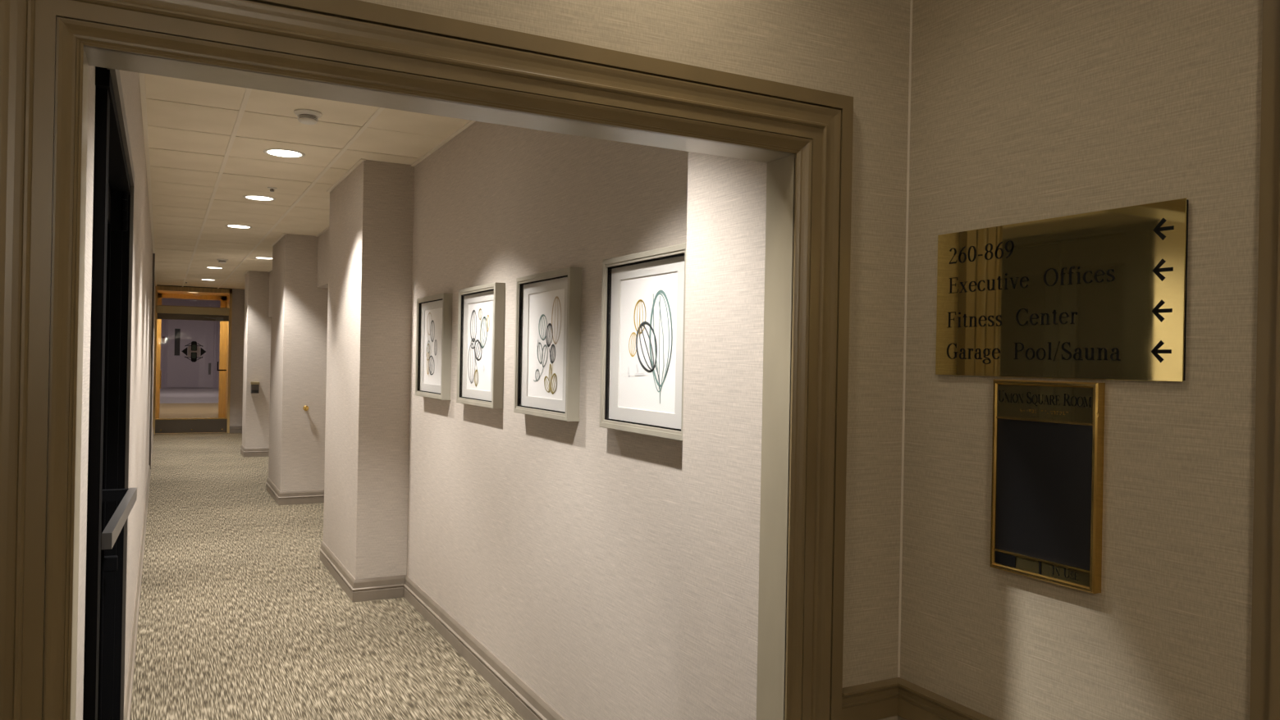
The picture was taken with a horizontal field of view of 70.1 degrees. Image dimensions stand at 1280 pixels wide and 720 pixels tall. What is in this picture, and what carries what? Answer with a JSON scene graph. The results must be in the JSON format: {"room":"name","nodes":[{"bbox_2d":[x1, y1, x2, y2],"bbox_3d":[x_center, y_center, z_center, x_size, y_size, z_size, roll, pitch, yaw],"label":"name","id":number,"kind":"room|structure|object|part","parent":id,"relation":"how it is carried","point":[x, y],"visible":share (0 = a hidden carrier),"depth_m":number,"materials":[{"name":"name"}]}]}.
{"room":"hotel corridor","nodes":[
{"label":"hotel corridor","id":0,"kind":"room"},
{"bbox_2d":[75,65,155,719],"bbox_3d":[-5.251,0.005,9.402,0.343,2.907,17.870,1,0,-28],"label":"wall","id":1,"kind":"structure","parent":0,"point":[142,285],"depth_m":4.09,"materials":[{"name":"paper"}]},
{"bbox_2d":[82,66,137,719],"bbox_3d":[-1.517,0.423,2.548,0.178,2.200,1.595,1,0,-28],"label":"door","id":2,"kind":"structure","parent":1,"relation":"in","point":[110,499],"depth_m":3.05,"materials":[{"name":"black wood"}]},
{"bbox_3d":[-1.473,0.432,2.571,0.015,2.185,1.595,1,0,-28],"label":"trim","id":3,"kind":"part","parent":2,"relation":"part of","materials":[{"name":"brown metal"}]},
{"bbox_2d":[123,427,154,719],"bbox_3d":[-5.487,1.386,10.191,0.022,0.138,15.675,1,0,-28],"label":"baseboard","id":4,"kind":"structure","parent":1,"relation":"attached to","point":[130,668],"depth_m":4.93,"materials":[{"name":"beige paint"}]},
{"bbox_2d":[148,253,155,475],"bbox_3d":[-6.118,0.051,11.443,0.022,2.785,0.150,1,0,-28],"label":"trim","id":5,"kind":"structure","parent":1,"relation":"attached to","point":[153,254],"depth_m":11.38,"materials":[{"name":"brown metal"}]},
{"bbox_2d":[160,297,220,388],"bbox_3d":[-19.590,-1.387,39.513,10.000,5.200,0.200,1,0,-28],"label":"wall","id":6,"kind":"structure","parent":0,"point":[170,302],"depth_m":39.45,"materials":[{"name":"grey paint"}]},
{"bbox_2d":[164,319,216,388],"bbox_3d":[-19.408,-0.308,39.448,2.000,3.050,0.100,1,0,-28],"label":"door","id":7,"kind":"structure","parent":6,"relation":"in","point":[180,372],"depth_m":39.42,"materials":[{"name":"grey paint"}]},
{"bbox_3d":[-19.863,-0.767,39.203,0.210,1.150,0.015,1,0,-28],"label":"vision pane","id":8,"kind":"part","parent":7,"relation":"part of","materials":[{"name":"grey glass"}]},
{"bbox_3d":[-18.746,0.380,39.776,0.100,0.500,0.055,1,0,-28],"label":"handle","id":9,"kind":"part","parent":7,"relation":"part of","materials":[{"name":"metal"}]},
{"bbox_2d":[138,73,475,289],"bbox_3d":[-4.226,-1.363,9.928,2.500,0.132,17.870,1,0,-28],"label":"ceiling","id":10,"kind":"structure","parent":0,"point":[205,143],"depth_m":5.84,"materials":[{"name":"grey tile"}]},
{"bbox_2d":[205,266,223,269],"bbox_3d":[-6.176,-1.341,13.258,0.240,0.011,0.240,1,0,-28],"label":"recessed light","id":11,"kind":"object","parent":10,"relation":"in","point":[212,267],"visible":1,"depth_m":13.25,"materials":[{"name":"beige plastic"}]},
{"bbox_2d":[216,258,228,263],"bbox_3d":[-5.515,-1.305,12.058,0.136,0.057,0.136,1,0,-28],"label":"smoke detector","id":12,"kind":"object","parent":10,"relation":"attached to","point":[220,260],"visible":1,"depth_m":12.02,"materials":[{"name":"beige plastic"}]},
{"bbox_2d":[225,224,251,228],"bbox_3d":[-3.907,-1.302,8.893,0.240,0.011,0.240,1,0,-28],"label":"recessed light","id":13,"kind":"object","parent":10,"relation":"in","point":[240,226],"visible":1,"depth_m":8.90,"materials":[{"name":"beige plastic"}]},
{"bbox_2d":[242,195,275,201],"bbox_3d":[-3.018,-1.286,7.242,0.240,0.011,0.240,1,0,-28],"label":"recessed light","id":14,"kind":"object","parent":10,"relation":"in","point":[259,198],"visible":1,"depth_m":7.24,"materials":[{"name":"beige plastic"}]},
{"bbox_2d":[255,256,272,259],"bbox_3d":[-4.847,-1.317,11.787,0.240,0.011,0.240,1,0,-28],"label":"recessed light","id":15,"kind":"object","parent":10,"relation":"in","point":[258,258],"visible":0.88,"depth_m":11.76,"materials":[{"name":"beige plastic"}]},
{"bbox_2d":[267,187,277,191],"bbox_3d":[-2.738,-1.270,6.796,0.068,0.029,0.068,1,0,-28],"label":"sprinkler head","id":16,"kind":"object","parent":10,"relation":"attached to","point":[272,189],"visible":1,"depth_m":6.79},
{"bbox_2d":[263,148,305,158],"bbox_3d":[-2.185,-1.272,5.612,0.240,0.011,0.240,1,0,-28],"label":"recessed light","id":17,"kind":"object","parent":10,"relation":"in","point":[281,153],"visible":1,"depth_m":5.60,"materials":[{"name":"beige plastic"}]},
{"bbox_2d":[293,109,321,124],"bbox_3d":[-1.697,-1.239,4.666,0.136,0.057,0.136,1,0,-28],"label":"smoke detector","id":18,"kind":"object","parent":10,"relation":"attached to","point":[307,116],"visible":1,"depth_m":4.63,"materials":[{"name":"beige plastic"}]},
{"bbox_2d":[297,114,318,120],"bbox_3d":[-1.697,-1.236,4.666,0.099,0.022,0.099,1,0,-28],"label":"vent","id":19,"kind":"object","parent":18,"relation":"attached to","point":[300,116],"depth_m":4.63,"materials":[{"name":"beige plastic"}]},
{"bbox_2d":[130,388,524,719],"bbox_3d":[-9.828,1.412,20.817,10.000,0.060,42.425,1,0,-28],"label":"floor","id":20,"kind":"structure","parent":0,"point":[241,617],"depth_m":5.27,"materials":[{"name":"carpet"}]},
{"bbox_2d":[229,121,767,719],"bbox_3d":[-3.583,0.038,10.278,0.987,2.907,17.870,1,0,-28],"label":"wall","id":21,"kind":"structure","parent":0,"point":[614,573],"depth_m":3.86,"materials":[{"name":"paint"}]},
{"bbox_2d":[152,285,228,420],"bbox_3d":[-8.976,-0.154,18.327,1.460,3.100,1.700,1,0,-28],"label":"trim","id":22,"kind":"structure","parent":21,"relation":"attached to","point":[224,298],"depth_m":19.04,"materials":[{"name":"brown wood"}]},
{"bbox_3d":[-9.923,-0.172,18.733,0.160,3.100,0.100,1,0,-28],"label":"casing","id":23,"kind":"part","parent":22,"relation":"part of","materials":[{"name":"brown wood"}]},
{"bbox_3d":[-9.322,-1.490,19.037,1.460,0.440,0.100,1,0,-28],"label":"head casing","id":24,"kind":"part","parent":22,"relation":"part of","materials":[{"name":"brown wood"}]},
{"bbox_3d":[-8.947,-1.379,18.275,1.420,0.050,1.600,1,0,-28],"label":"panel","id":25,"kind":"part","parent":22,"relation":"part of","materials":[{"name":"brown wood"}]},
{"bbox_3d":[-8.790,-0.149,19.328,0.200,3.100,0.100,1,0,-28],"label":"casing","id":26,"kind":"part","parent":22,"relation":"part of","materials":[{"name":"brown wood"}]},
{"bbox_3d":[-8.363,0.033,18.594,0.040,2.750,1.600,1,0,-28],"label":"panel","id":27,"kind":"part","parent":22,"relation":"part of","materials":[{"name":"brown wood"}]},
{"bbox_2d":[152,285,232,434],"bbox_3d":[-8.551,0.012,17.468,1.310,2.783,0.220,1,0,-28],"label":"door","id":28,"kind":"structure","parent":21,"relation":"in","point":[162,312],"depth_m":17.45,"materials":[{"name":"brown wood"}]},
{"bbox_3d":[-9.127,0.004,17.194,0.035,2.777,0.170,1,0,-28],"label":"frame","id":29,"kind":"part","parent":28,"relation":"part of","materials":[{"name":"brown wood"}]},
{"bbox_3d":[-9.024,0.364,17.185,0.024,0.340,0.077,1,0,-28],"label":"pull handle","id":30,"kind":"part","parent":28,"relation":"part of","materials":[{"name":"metal"}]},
{"bbox_3d":[-8.584,1.261,17.473,1.260,0.260,0.080,1,0,-28],"label":"kick rail","id":31,"kind":"part","parent":28,"relation":"part of","materials":[{"name":"brown wood"}]},
{"bbox_3d":[-8.540,-0.947,17.462,1.270,0.150,0.125,1,0,-28],"label":"header rail","id":32,"kind":"part","parent":28,"relation":"part of","materials":[{"name":"brown wood"}]},
{"bbox_3d":[-8.548,-0.819,17.473,1.250,0.115,0.060,1,0,-28],"label":"rail","id":33,"kind":"part","parent":28,"relation":"part of","materials":[{"name":"brown wood"}]},
{"bbox_3d":[-8.525,-1.339,17.469,1.310,0.081,0.220,1,0,-28],"label":"head frame","id":34,"kind":"part","parent":28,"relation":"part of","materials":[{"name":"brown wood"}]},
{"bbox_3d":[-7.991,0.026,17.762,0.045,2.777,0.220,1,0,-28],"label":"frame","id":35,"kind":"part","parent":28,"relation":"part of","materials":[{"name":"brown wood"}]},
{"bbox_2d":[250,381,260,393],"bbox_3d":[-5.756,0.412,13.650,0.124,0.173,0.085,1,0,-28],"label":"wall box","id":36,"kind":"object","parent":21,"relation":"attached to","point":[254,385],"visible":1,"depth_m":13.62,"materials":[{"name":"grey metal"}]},
{"bbox_3d":[-5.755,0.345,13.650,0.124,0.040,0.085,1,0,-28],"label":"lid","id":37,"kind":"part","parent":36,"relation":"part of","materials":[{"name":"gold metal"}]},
{"bbox_2d":[302,406,308,411],"bbox_3d":[-3.459,0.499,9.457,0.055,0.055,0.046,1,0,-28],"label":"bumper cover","id":38,"kind":"object","parent":21,"relation":"attached to","point":[305,408],"visible":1,"depth_m":9.44,"materials":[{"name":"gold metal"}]},
{"bbox_2d":[229,425,566,719],"bbox_3d":[-3.670,1.421,10.047,0.709,0.138,17.520,1,0,-28],"label":"baseboard","id":39,"kind":"structure","parent":21,"relation":"attached to","point":[529,705],"depth_m":5.27,"materials":[{"name":"beige paint"}]},
{"bbox_2d":[415,292,452,400],"bbox_3d":[-1.208,-0.077,5.328,0.051,0.592,0.597,1,0,-28],"label":"framed print","id":40,"kind":"object","parent":21,"relation":"attached to","point":[434,313],"visible":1,"depth_m":5.29,"materials":[{"name":"white paper"}]},
{"bbox_2d":[456,282,505,408],"bbox_3d":[-0.799,-0.070,4.549,0.051,0.592,0.597,1,0,-28],"label":"framed print","id":41,"kind":"object","parent":21,"relation":"attached to","point":[481,308],"visible":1,"depth_m":4.51,"materials":[{"name":"white paper"}]},
{"bbox_2d":[513,266,582,421],"bbox_3d":[-0.390,-0.063,3.768,0.051,0.592,0.597,1,0,-28],"label":"framed print","id":42,"kind":"object","parent":21,"relation":"attached to","point":[547,354],"visible":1,"depth_m":3.73,"materials":[{"name":"white paper"}]},
{"bbox_2d":[599,242,686,441],"bbox_3d":[0.022,-0.056,2.984,0.051,0.592,0.597,1,0,-28],"label":"framed print","id":43,"kind":"object","parent":21,"relation":"attached to","point":[643,299],"visible":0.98,"depth_m":2.99,"materials":[{"name":"white paper"}]},
{"bbox_2d":[358,0,910,719],"bbox_3d":[-0.960,0.080,1.502,4.500,2.907,0.110,1,0,-28],"label":"wall","id":44,"kind":"structure","parent":0,"point":[858,49],"depth_m":2.22,"materials":[{"name":"paint"}]},
{"bbox_2d":[0,0,853,719],"bbox_3d":[-0.304,0.452,1.834,1.718,2.189,0.138,1,0,-28],"label":"trim","id":45,"kind":"structure","parent":44,"relation":"attached to","point":[356,52],"depth_m":1.69,"materials":[{"name":"brown paint"}]},
{"bbox_3d":[-0.973,0.438,1.422,0.150,2.189,0.029,1,0,-28],"label":"casing","id":46,"kind":"part","parent":45,"relation":"part of","materials":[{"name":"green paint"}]},
{"bbox_3d":[-0.260,-0.567,1.787,1.718,0.150,0.029,1,0,-28],"label":"head casing","id":47,"kind":"part","parent":45,"relation":"part of","materials":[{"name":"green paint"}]},
{"bbox_3d":[0.415,0.466,2.151,0.150,2.189,0.029,1,0,-28],"label":"casing","id":48,"kind":"part","parent":45,"relation":"part of","materials":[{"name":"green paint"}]},
{"bbox_2d":[897,0,1262,719],"bbox_3d":[1.673,0.129,0.495,0.120,2.907,4.120,1,0,-28],"label":"wall","id":49,"kind":"structure","parent":0,"point":[1022,111],"depth_m":1.80,"materials":[{"name":"paint"}]},
{"bbox_2d":[897,0,912,677],"bbox_3d":[0.668,-0.213,2.291,0.007,2.017,0.007,1,0,-28],"label":"trim","id":50,"kind":"structure","parent":49,"relation":"attached to","point":[911,1],"depth_m":2.29,"materials":[{"name":"beige"}]},
{"bbox_2d":[841,677,995,719],"bbox_3d":[0.752,0.843,1.874,0.203,0.090,0.835,1,0,-28],"label":"trim","id":51,"kind":"structure","parent":49,"relation":"attached to","point":[897,697],"depth_m":2.21,"materials":[{"name":"brown wood"}]},
{"bbox_2d":[989,379,1105,594],"bbox_3d":[0.845,0.251,1.911,0.024,0.416,0.255,1,0,-28],"label":"room sign","id":52,"kind":"object","parent":49,"relation":"attached to","point":[1048,437],"visible":1,"depth_m":1.89,"materials":[{"name":"gold metal"}]},
{"bbox_3d":[0.850,0.090,1.912,0.020,0.070,0.233,1,0,-28],"label":"name plate","id":53,"kind":"part","parent":52,"relation":"part of","materials":[{"name":"gold metal"}]},
{"bbox_2d":[935,197,1188,382],"bbox_3d":[0.853,-0.130,1.923,0.012,0.334,0.597,1,0,-28],"label":"sign","id":54,"kind":"object","parent":49,"relation":"attached to","point":[1099,294],"visible":1,"depth_m":1.86,"materials":[{"name":"gold metal"}]},
{"bbox_2d":[1249,0,1279,719],"bbox_3d":[1.066,0.422,1.476,0.032,2.300,0.147,1,0,-28],"label":"trim","id":55,"kind":"structure","parent":49,"relation":"attached to","point":[1264,704],"depth_m":1.53,"materials":[{"name":"brown paint"}]},
{"bbox_3d":[1.075,0.422,1.459,0.032,2.300,0.107,1,0,-28],"label":"casing","id":56,"kind":"part","parent":55,"relation":"part of","materials":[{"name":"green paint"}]}
]}

